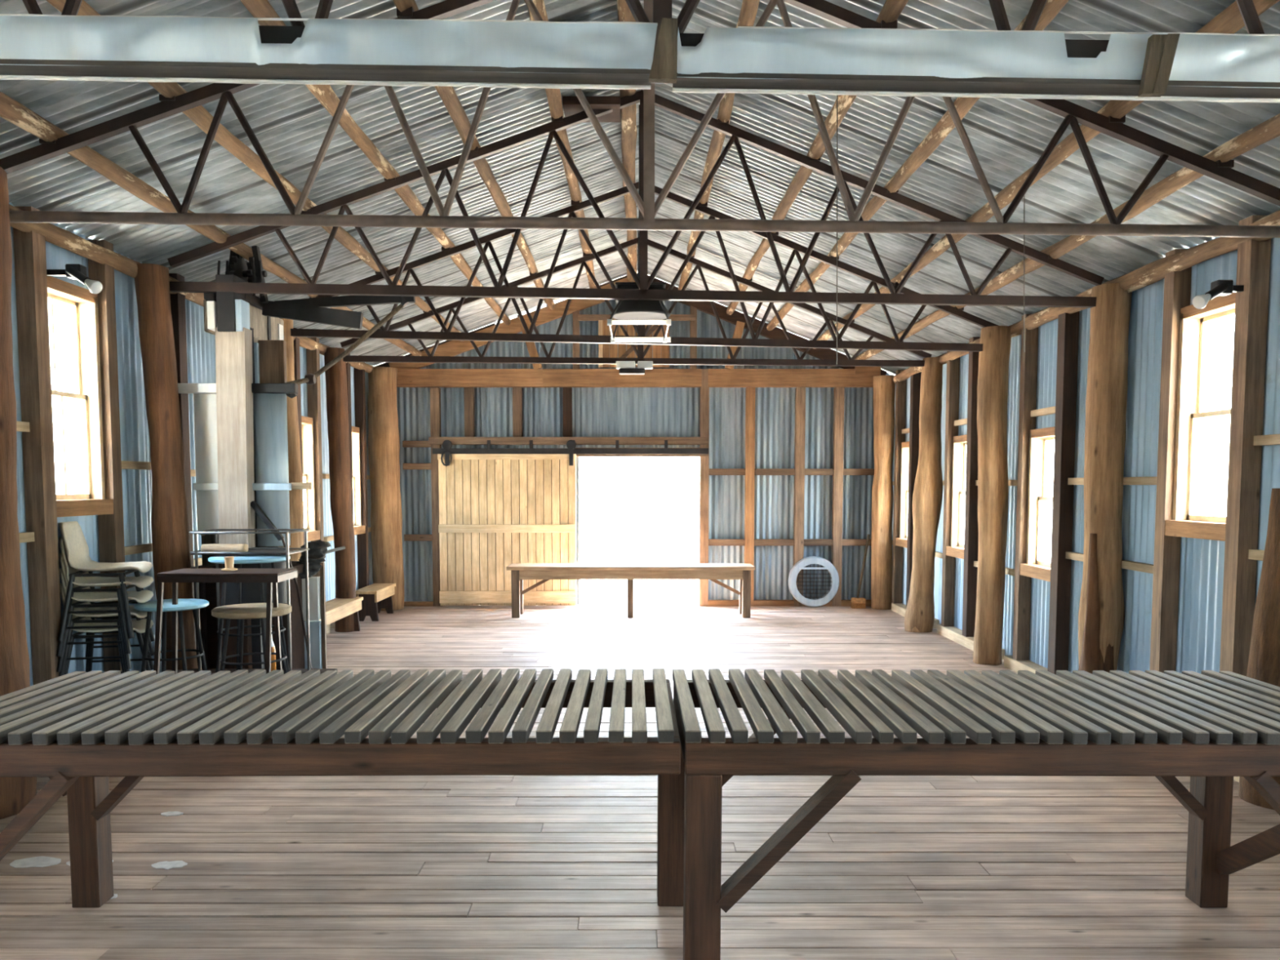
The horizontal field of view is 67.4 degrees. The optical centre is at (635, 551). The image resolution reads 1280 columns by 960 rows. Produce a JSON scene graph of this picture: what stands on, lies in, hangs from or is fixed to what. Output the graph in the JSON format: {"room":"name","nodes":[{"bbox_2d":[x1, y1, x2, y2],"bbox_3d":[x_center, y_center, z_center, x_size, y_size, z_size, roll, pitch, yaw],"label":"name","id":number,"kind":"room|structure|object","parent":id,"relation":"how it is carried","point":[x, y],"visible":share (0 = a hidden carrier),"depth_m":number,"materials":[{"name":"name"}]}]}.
{"room":"farm building","nodes":[
{"label":"farm building","id":0,"kind":"room"},
{"bbox_2d":[8,202,373,686],"bbox_3d":[-3.189,-0.277,4.391,0.168,2.981,15.260,0,4,0],"label":"wall","id":1,"kind":"structure","parent":0,"point":[124,535],"depth_m":5.80,"materials":[{"name":"metal"}]},
{"bbox_2d":[46,263,102,293],"bbox_3d":[-3.026,-1.446,5.133,0.445,0.169,0.129,1,4,16],"label":"spotlight","id":2,"kind":"object","parent":1,"relation":"attached to","point":[77,272],"visible":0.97,"depth_m":5.08,"materials":[{"name":"black paint"}]},
{"bbox_2d":[46,275,113,517],"bbox_3d":[-3.250,-0.858,5.454,0.200,1.310,0.600,0,4,0],"label":"window","id":3,"kind":"structure","parent":1,"relation":"in","point":[85,396],"depth_m":5.67,"materials":[{"name":"beige paint"}]},
{"bbox_2d":[301,415,319,541],"bbox_3d":[-3.250,-0.700,9.299,0.200,1.200,0.490,0,4,0],"label":"window","id":4,"kind":"structure","parent":1,"relation":"in","point":[307,423],"depth_m":9.48,"materials":[{"name":"white glass"}]},
{"bbox_2d":[351,426,365,534],"bbox_3d":[-3.250,-0.802,10.896,0.200,1.220,0.490,0,4,0],"label":"window","id":5,"kind":"structure","parent":1,"relation":"in","point":[358,528],"depth_m":11.08,"materials":[{"name":"white glass"}]},
{"bbox_2d":[374,272,893,606],"bbox_3d":[0.005,-1.366,11.830,6.510,4.115,0.254,0,4,0],"label":"wall","id":6,"kind":"structure","parent":0,"point":[785,453],"depth_m":11.91,"materials":[{"name":"metal"}]},
{"bbox_2d":[437,440,577,605],"bbox_3d":[-1.577,-0.343,11.797,1.694,2.038,0.106,0,4,0],"label":"door","id":7,"kind":"structure","parent":6,"relation":"in","point":[497,511],"depth_m":11.80,"materials":[{"name":"beige wood"}]},
{"bbox_2d":[577,314,695,367],"bbox_3d":[0.010,-2.565,11.717,1.430,0.631,0.065,0,4,0],"label":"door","id":8,"kind":"structure","parent":6,"relation":"in","point":[616,350],"depth_m":11.71,"materials":[{"name":"brown wood"}]},
{"bbox_2d":[0,604,1279,959],"bbox_3d":[-0.025,1.283,4.576,6.650,0.162,15.350,0,4,0],"label":"floor","id":9,"kind":"structure","parent":0,"point":[514,867],"depth_m":3.92,"materials":[{"name":"brown wood"}]},
{"bbox_2d":[0,166,36,819],"bbox_3d":[-3.010,-0.251,4.388,0.357,2.938,0.379,4,5,43],"label":"log post","id":10,"kind":"object","parent":9,"relation":"on","point":[15,793],"visible":0.83,"depth_m":4.37,"materials":[{"name":"brown wood"}]},
{"bbox_2d":[133,263,198,670],"bbox_3d":[-3.006,-0.357,6.186,0.341,2.900,0.220,0,4,0],"label":"log post","id":11,"kind":"object","parent":9,"relation":"on","point":[170,526],"visible":0.74,"depth_m":6.10,"materials":[{"name":"brown wood"}]},
{"bbox_2d":[159,668,337,738],"bbox_3d":[-2.475,0.963,5.661,1.090,0.330,1.120,0,4,0],"label":"platform","id":12,"kind":"object","parent":9,"relation":"on","point":[196,670],"visible":0.02,"depth_m":6.17,"materials":[{"name":"brown wood"}]},
{"bbox_2d":[59,583,153,674],"bbox_3d":[-3.021,0.493,5.468,0.432,0.640,0.478,-1,4,-12],"label":"chair","id":13,"kind":"object","parent":12,"relation":"on","point":[139,626],"visible":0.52,"depth_m":5.47,"materials":[{"name":"beige plastic"}]},
{"bbox_2d":[58,568,153,676],"bbox_3d":[-3.018,0.408,5.462,0.432,0.640,0.478,-1,4,-12],"label":"chair","id":14,"kind":"object","parent":13,"relation":"on","point":[139,615],"visible":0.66,"depth_m":5.31,"materials":[{"name":"black paint"}]},
{"bbox_2d":[56,552,154,671],"bbox_3d":[-3.015,0.323,5.456,0.432,0.640,0.478,-1,4,-12],"label":"chair","id":15,"kind":"object","parent":14,"relation":"on","point":[143,596],"visible":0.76,"depth_m":5.30,"materials":[{"name":"black paint"}]},
{"bbox_2d":[56,536,154,656],"bbox_3d":[-3.012,0.237,5.450,0.432,0.640,0.478,-1,4,-12],"label":"chair","id":16,"kind":"object","parent":15,"relation":"on","point":[142,581],"visible":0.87,"depth_m":5.30,"materials":[{"name":"black paint"}]},
{"bbox_2d":[57,520,152,640],"bbox_3d":[-3.009,0.152,5.444,0.432,0.640,0.478,-1,4,-15],"label":"chair","id":17,"kind":"object","parent":16,"relation":"on","point":[77,548],"visible":0.91,"depth_m":5.33,"materials":[{"name":"black paint"}]},
{"bbox_2d":[133,598,208,672],"bbox_3d":[-2.675,0.550,5.552,0.390,0.511,0.390,0,4,0],"label":"round stool","id":18,"kind":"object","parent":12,"relation":"on","point":[184,604],"visible":0.9,"depth_m":5.45,"materials":[{"name":"blue paint"}]},
{"bbox_2d":[153,568,297,674],"bbox_3d":[-2.282,0.464,5.315,0.725,0.714,0.300,0,4,0],"label":"table","id":19,"kind":"object","parent":12,"relation":"on","point":[272,576],"visible":0.87,"depth_m":5.17,"materials":[{"name":"brown wood"}]},
{"bbox_2d":[221,556,237,571],"bbox_3d":[-2.240,0.069,5.288,0.084,0.078,0.084,0,4,0],"label":"cup","id":20,"kind":"object","parent":19,"relation":"on","point":[228,561],"visible":1,"depth_m":5.27,"materials":[{"name":"beige ceramic"}]},
{"bbox_2d":[208,555,289,672],"bbox_3d":[-2.333,0.407,5.823,0.460,0.758,0.460,0,4,0],"label":"round stool","id":21,"kind":"object","parent":12,"relation":"on","point":[239,560],"visible":0.64,"depth_m":5.69,"materials":[{"name":"blue paint"}]},
{"bbox_2d":[189,528,310,671],"bbox_3d":[-2.373,0.323,5.946,0.621,0.906,0.396,0,4,0],"label":"trolley","id":22,"kind":"object","parent":12,"relation":"on","point":[215,548],"visible":0.92,"depth_m":5.87,"materials":[{"name":"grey metal"}]},
{"bbox_2d":[191,550,305,555],"bbox_3d":[-2.384,0.007,5.925,0.577,0.009,0.320,0,4,0],"label":"shelf","id":23,"kind":"object","parent":22,"relation":"attached to","point":[284,552],"depth_m":5.81,"materials":[{"name":"grey metal"}]},
{"bbox_2d":[211,602,291,674],"bbox_3d":[-2.182,0.565,5.473,0.424,0.494,0.424,0,4,0],"label":"round stool","id":24,"kind":"object","parent":12,"relation":"on","point":[244,611],"visible":0.84,"depth_m":5.36,"materials":[{"name":"black metal"}]},
{"bbox_2d":[264,636,275,671],"bbox_3d":[-2.329,0.628,6.109,0.068,0.275,0.068,0,4,0],"label":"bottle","id":25,"kind":"object","parent":12,"relation":"on","point":[273,647],"visible":0.22,"depth_m":6.09,"materials":[{"name":"brown glass"}]},
{"bbox_2d":[280,318,303,560],"bbox_3d":[-2.936,-0.511,8.078,0.257,2.942,0.228,0,4,0],"label":"log post","id":26,"kind":"object","parent":9,"relation":"on","point":[295,497],"visible":0.23,"depth_m":8.00,"materials":[{"name":"brown wood"}]},
{"bbox_2d":[177,245,415,668],"bbox_3d":[-2.447,-0.520,6.751,1.209,3.136,1.370,3,5,33],"label":"press","id":27,"kind":"object","parent":9,"relation":"on","point":[241,442],"visible":0.73,"depth_m":6.38,"materials":[{"name":"metal"}]},
{"bbox_2d":[281,537,312,668],"bbox_3d":[-2.285,0.480,6.540,0.137,1.171,0.274,0,4,0],"label":"rod","id":28,"kind":"object","parent":9,"relation":"on","point":[282,538],"visible":0.66,"depth_m":6.65,"materials":[{"name":"brown metal"}]},
{"bbox_2d":[302,546,345,668],"bbox_3d":[-2.233,0.506,6.882,0.330,1.071,0.127,-2,4,-27],"label":"base cabinet","id":29,"kind":"object","parent":9,"relation":"on","point":[317,589],"visible":0.7,"depth_m":6.83,"materials":[{"name":"grey metal"}]},
{"bbox_2d":[296,539,330,578],"bbox_3d":[-2.312,0.058,6.838,0.274,0.275,0.286,0,4,0],"label":"pile","id":30,"kind":"object","parent":29,"relation":"on","point":[317,549],"visible":0.72,"depth_m":6.77,"materials":[{"name":"black fabric"}]},
{"bbox_2d":[324,347,355,631],"bbox_3d":[-3.040,-0.616,9.889,0.272,2.900,0.230,0,4,0],"label":"log post","id":31,"kind":"object","parent":9,"relation":"on","point":[336,391],"visible":0.91,"depth_m":9.80,"materials":[{"name":"brown wood"}]},
{"bbox_2d":[0,668,680,907],"bbox_3d":[-1.056,0.884,3.098,2.361,0.845,0.889,0,4,0],"label":"table","id":32,"kind":"object","parent":9,"relation":"on","point":[77,730],"visible":1,"depth_m":2.77,"materials":[{"name":"wood"}]},
{"bbox_2d":[320,596,363,631],"bbox_3d":[-2.980,0.701,9.287,0.260,0.345,1.530,0,4,0],"label":"bench","id":33,"kind":"object","parent":9,"relation":"on","point":[336,609],"visible":0.45,"depth_m":9.52,"materials":[{"name":"beige wood"}]},
{"bbox_2d":[355,582,395,621],"bbox_3d":[-2.980,0.582,10.992,0.260,0.345,0.850,0,4,0],"label":"bench","id":34,"kind":"object","parent":9,"relation":"on","point":[376,596],"visible":0.87,"depth_m":10.67,"materials":[{"name":"beige wood"}]},
{"bbox_2d":[368,366,404,610],"bbox_3d":[-3.029,-0.743,11.628,0.409,2.910,0.393,2,5,28],"label":"log post","id":35,"kind":"object","parent":9,"relation":"on","point":[384,445],"visible":0.95,"depth_m":11.48,"materials":[{"name":"brown wood"}]},
{"bbox_2d":[506,563,755,617],"bbox_3d":[-0.059,0.453,11.101,2.817,0.588,0.445,0,4,0],"label":"table","id":36,"kind":"object","parent":9,"relation":"on","point":[520,571],"visible":1,"depth_m":10.91,"materials":[{"name":"brown wood"}]},
{"bbox_2d":[787,555,839,607],"bbox_3d":[2.201,0.377,11.887,0.622,0.625,0.116,0,4,0],"label":"fan","id":37,"kind":"object","parent":9,"relation":"on","point":[828,596],"visible":1,"depth_m":11.85,"materials":[{"name":"white metal"}]},
{"bbox_2d":[850,533,870,608],"bbox_3d":[2.771,0.245,11.814,0.248,0.904,0.216,0,4,0],"label":"broom","id":38,"kind":"object","parent":9,"relation":"on","point":[857,602],"visible":1,"depth_m":11.79,"materials":[{"name":"wood"}]},
{"bbox_2d":[871,375,895,609],"bbox_3d":[3.012,-0.702,11.681,0.270,2.821,0.279,3,5,40],"label":"log post","id":39,"kind":"object","parent":9,"relation":"on","point":[884,386],"visible":0.98,"depth_m":11.59,"materials":[{"name":"brown wood"}]},
{"bbox_2d":[904,356,942,632],"bbox_3d":[2.975,-0.568,9.883,0.363,2.805,0.295,0,4,0],"label":"log post","id":40,"kind":"object","parent":9,"relation":"on","point":[927,495],"visible":1,"depth_m":9.79,"materials":[{"name":"brown wood"}]},
{"bbox_2d":[657,668,1279,959],"bbox_3d":[1.135,0.883,3.098,2.112,0.845,0.889,0,4,0],"label":"table","id":41,"kind":"object","parent":9,"relation":"on","point":[1211,727],"visible":0.99,"depth_m":2.74,"materials":[{"name":"wood"}]},
{"bbox_2d":[973,325,1011,665],"bbox_3d":[2.995,-0.451,8.086,0.258,2.821,0.251,-3,5,-33],"label":"log post","id":42,"kind":"object","parent":9,"relation":"on","point":[993,360],"visible":1,"depth_m":8.00,"materials":[{"name":"brown wood"}]},
{"bbox_2d":[1078,283,1132,674],"bbox_3d":[3.060,-0.312,6.270,0.277,2.797,0.307,2,5,31],"label":"log post","id":43,"kind":"object","parent":9,"relation":"on","point":[1101,612],"visible":0.81,"depth_m":6.20,"materials":[{"name":"brown wood"}]},
{"bbox_2d":[1238,488,1279,809],"bbox_3d":[3.060,0.456,4.554,0.287,1.505,0.268,-1,4,-19],"label":"wooden post","id":44,"kind":"object","parent":9,"relation":"on","point":[1264,662],"visible":0.58,"depth_m":4.50,"materials":[{"name":"brown wood"}]},
{"bbox_2d":[0,0,1279,375],"bbox_3d":[-0.024,-2.261,4.511,7.072,1.429,15.916,0,4,0],"label":"ceiling","id":45,"kind":"structure","parent":0,"point":[928,162],"depth_m":5.80,"materials":[{"name":"metal"}]},
{"bbox_2d":[616,230,653,374],"bbox_3d":[-0.015,-2.424,9.253,0.356,1.418,0.120,0,4,0],"label":"lamp","id":46,"kind":"object","parent":45,"relation":"hanging from","point":[625,367],"visible":0.93,"depth_m":9.26,"materials":[{"name":"white metal"}]},
{"bbox_2d":[167,89,1104,307],"bbox_3d":[0.001,-2.252,6.158,6.017,1.354,0.060,0,4,0],"label":"roof truss","id":47,"kind":"object","parent":45,"relation":"attached to","point":[392,289],"visible":0.89,"depth_m":6.17,"materials":[{"name":"brown metal"}]},
{"bbox_2d":[340,237,932,366],"bbox_3d":[0.001,-2.528,9.747,6.017,1.294,0.060,0,4,0],"label":"roof truss","id":48,"kind":"object","parent":45,"relation":"attached to","point":[699,264],"visible":0.74,"depth_m":9.76,"materials":[{"name":"brown metal"}]},
{"bbox_2d":[607,104,671,342],"bbox_3d":[0.033,-2.195,6.413,0.429,1.486,0.842,0,4,0],"label":"hanging lamp","id":49,"kind":"object","parent":45,"relation":"hanging from","point":[627,312],"visible":0.8,"depth_m":6.27,"materials":[{"name":"white metal"}]},
{"bbox_2d":[607,319,612,325],"bbox_3d":[-0.167,-1.445,6.064,0.030,0.040,0.040,0,4,0],"label":"socket","id":50,"kind":"object","parent":49,"relation":"attached to","point":[609,321],"depth_m":6.05,"materials":[{"name":"white plastic"}]},
{"bbox_2d":[666,319,671,325],"bbox_3d":[0.207,-1.445,6.064,0.030,0.040,0.040,0,4,0],"label":"socket","id":51,"kind":"object","parent":49,"relation":"attached to","point":[668,321],"depth_m":6.05,"materials":[{"name":"white plastic"}]},
{"bbox_2d":[0,0,1279,237],"bbox_3d":[0.001,-2.114,4.363,6.017,1.348,0.060,0,4,0],"label":"roof truss","id":52,"kind":"object","parent":45,"relation":"attached to","point":[1073,113],"visible":0.83,"depth_m":4.38,"materials":[{"name":"brown metal"}]},
{"bbox_2d":[290,182,998,351],"bbox_3d":[0.001,-2.353,7.955,6.017,1.384,0.060,0,4,0],"label":"roof truss","id":53,"kind":"object","parent":45,"relation":"attached to","point":[575,206],"visible":0.71,"depth_m":7.97,"materials":[{"name":"brown metal"}]},
{"bbox_2d":[22,0,1279,83],"bbox_3d":[0.001,-1.952,2.520,6.017,1.444,0.060,0,4,0],"label":"roof truss","id":54,"kind":"object","parent":45,"relation":"attached to","point":[661,8],"visible":0.02,"depth_m":2.54,"materials":[{"name":"brown metal"}]},
{"bbox_2d":[0,13,657,88],"bbox_3d":[-0.938,-1.307,2.502,1.987,0.164,0.101,0,4,0],"label":"beam cover","id":55,"kind":"structure","parent":54,"relation":"attached to","point":[420,52],"depth_m":2.47,"materials":[{"name":"silver metal"}]},
{"bbox_2d":[672,26,1279,102],"bbox_3d":[1.026,-1.270,2.502,1.858,0.167,0.105,0,4,0],"label":"beam cover","id":56,"kind":"structure","parent":54,"relation":"attached to","point":[1210,67],"depth_m":2.47,"materials":[{"name":"silver metal"}]},
{"bbox_2d":[648,17,677,83],"bbox_3d":[0.069,-1.281,2.456,0.073,0.154,0.026,0,4,0],"label":"strut","id":57,"kind":"object","parent":56,"relation":"attached to","point":[664,66],"visible":1,"depth_m":2.44,"materials":[{"name":"brown wood"}]},
{"bbox_2d":[1137,33,1180,97],"bbox_3d":[1.339,-1.244,2.458,0.088,0.146,0.026,0,4,0],"label":"strut","id":58,"kind":"object","parent":56,"relation":"attached to","point":[1161,49],"visible":1,"depth_m":2.45,"materials":[{"name":"brown wood"}]},
{"bbox_2d":[835,94,837,364],"bbox_3d":[1.066,-1.774,5.088,0.025,1.546,0.005,0,4,0],"label":"cord","id":59,"kind":"object","parent":45,"relation":"hanging from","point":[837,95],"visible":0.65,"depth_m":5.10,"materials":[{"name":"grey metal"}]},
{"bbox_2d":[1023,195,1024,351],"bbox_3d":[2.223,-1.632,5.499,0.032,0.970,0.005,0,4,0],"label":"cord","id":60,"kind":"object","parent":45,"relation":"hanging from","point":[1024,196],"visible":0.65,"depth_m":5.50,"materials":[{"name":"grey metal"}]},
{"bbox_2d":[891,209,1279,782],"bbox_3d":[3.138,-0.230,4.395,0.171,2.886,15.260,0,4,0],"label":"wall","id":61,"kind":"structure","parent":0,"point":[1189,603],"depth_m":6.10,"materials":[{"name":"metal"}]},
{"bbox_2d":[895,441,909,547],"bbox_3d":[3.200,-0.660,11.166,0.200,1.220,0.510,0,4,0],"label":"window","id":62,"kind":"structure","parent":61,"relation":"in","point":[902,541],"depth_m":11.36,"materials":[{"name":"white glass"}]},
{"bbox_2d":[946,434,966,559],"bbox_3d":[3.200,-0.529,9.291,0.200,1.180,0.550,0,4,0],"label":"window","id":63,"kind":"structure","parent":61,"relation":"in","point":[956,549],"depth_m":9.50,"materials":[{"name":"white glass"}]},
{"bbox_2d":[1019,426,1054,582],"bbox_3d":[3.200,-0.368,7.417,0.200,1.160,0.590,0,4,0],"label":"window","id":64,"kind":"structure","parent":61,"relation":"in","point":[1037,566],"depth_m":7.64,"materials":[{"name":"white glass"}]},
{"bbox_2d":[1164,292,1235,541],"bbox_3d":[3.200,-0.726,5.297,0.200,1.310,0.610,0,4,0],"label":"window","id":65,"kind":"structure","parent":61,"relation":"in","point":[1188,520],"depth_m":5.53,"materials":[{"name":"beige paint"}]},
{"bbox_2d":[1191,280,1244,309],"bbox_3d":[2.992,-1.300,4.888,0.416,0.159,0.123,-1,4,-18],"label":"spotlight","id":66,"kind":"object","parent":61,"relation":"attached to","point":[1218,287],"visible":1,"depth_m":4.84,"materials":[{"name":"black paint"}]},
{"label":"outside","id":67,"kind":"structure","parent":0,"visible":0},
{"bbox_2d":[580,506,1226,604],"bbox_3d":[0.000,1.168,15.118,120.000,0.100,150.000,0,4,0],"label":"ground","id":68,"kind":"structure","parent":67,"point":[608,535],"depth_m":34.33,"materials":[{"name":"white"}]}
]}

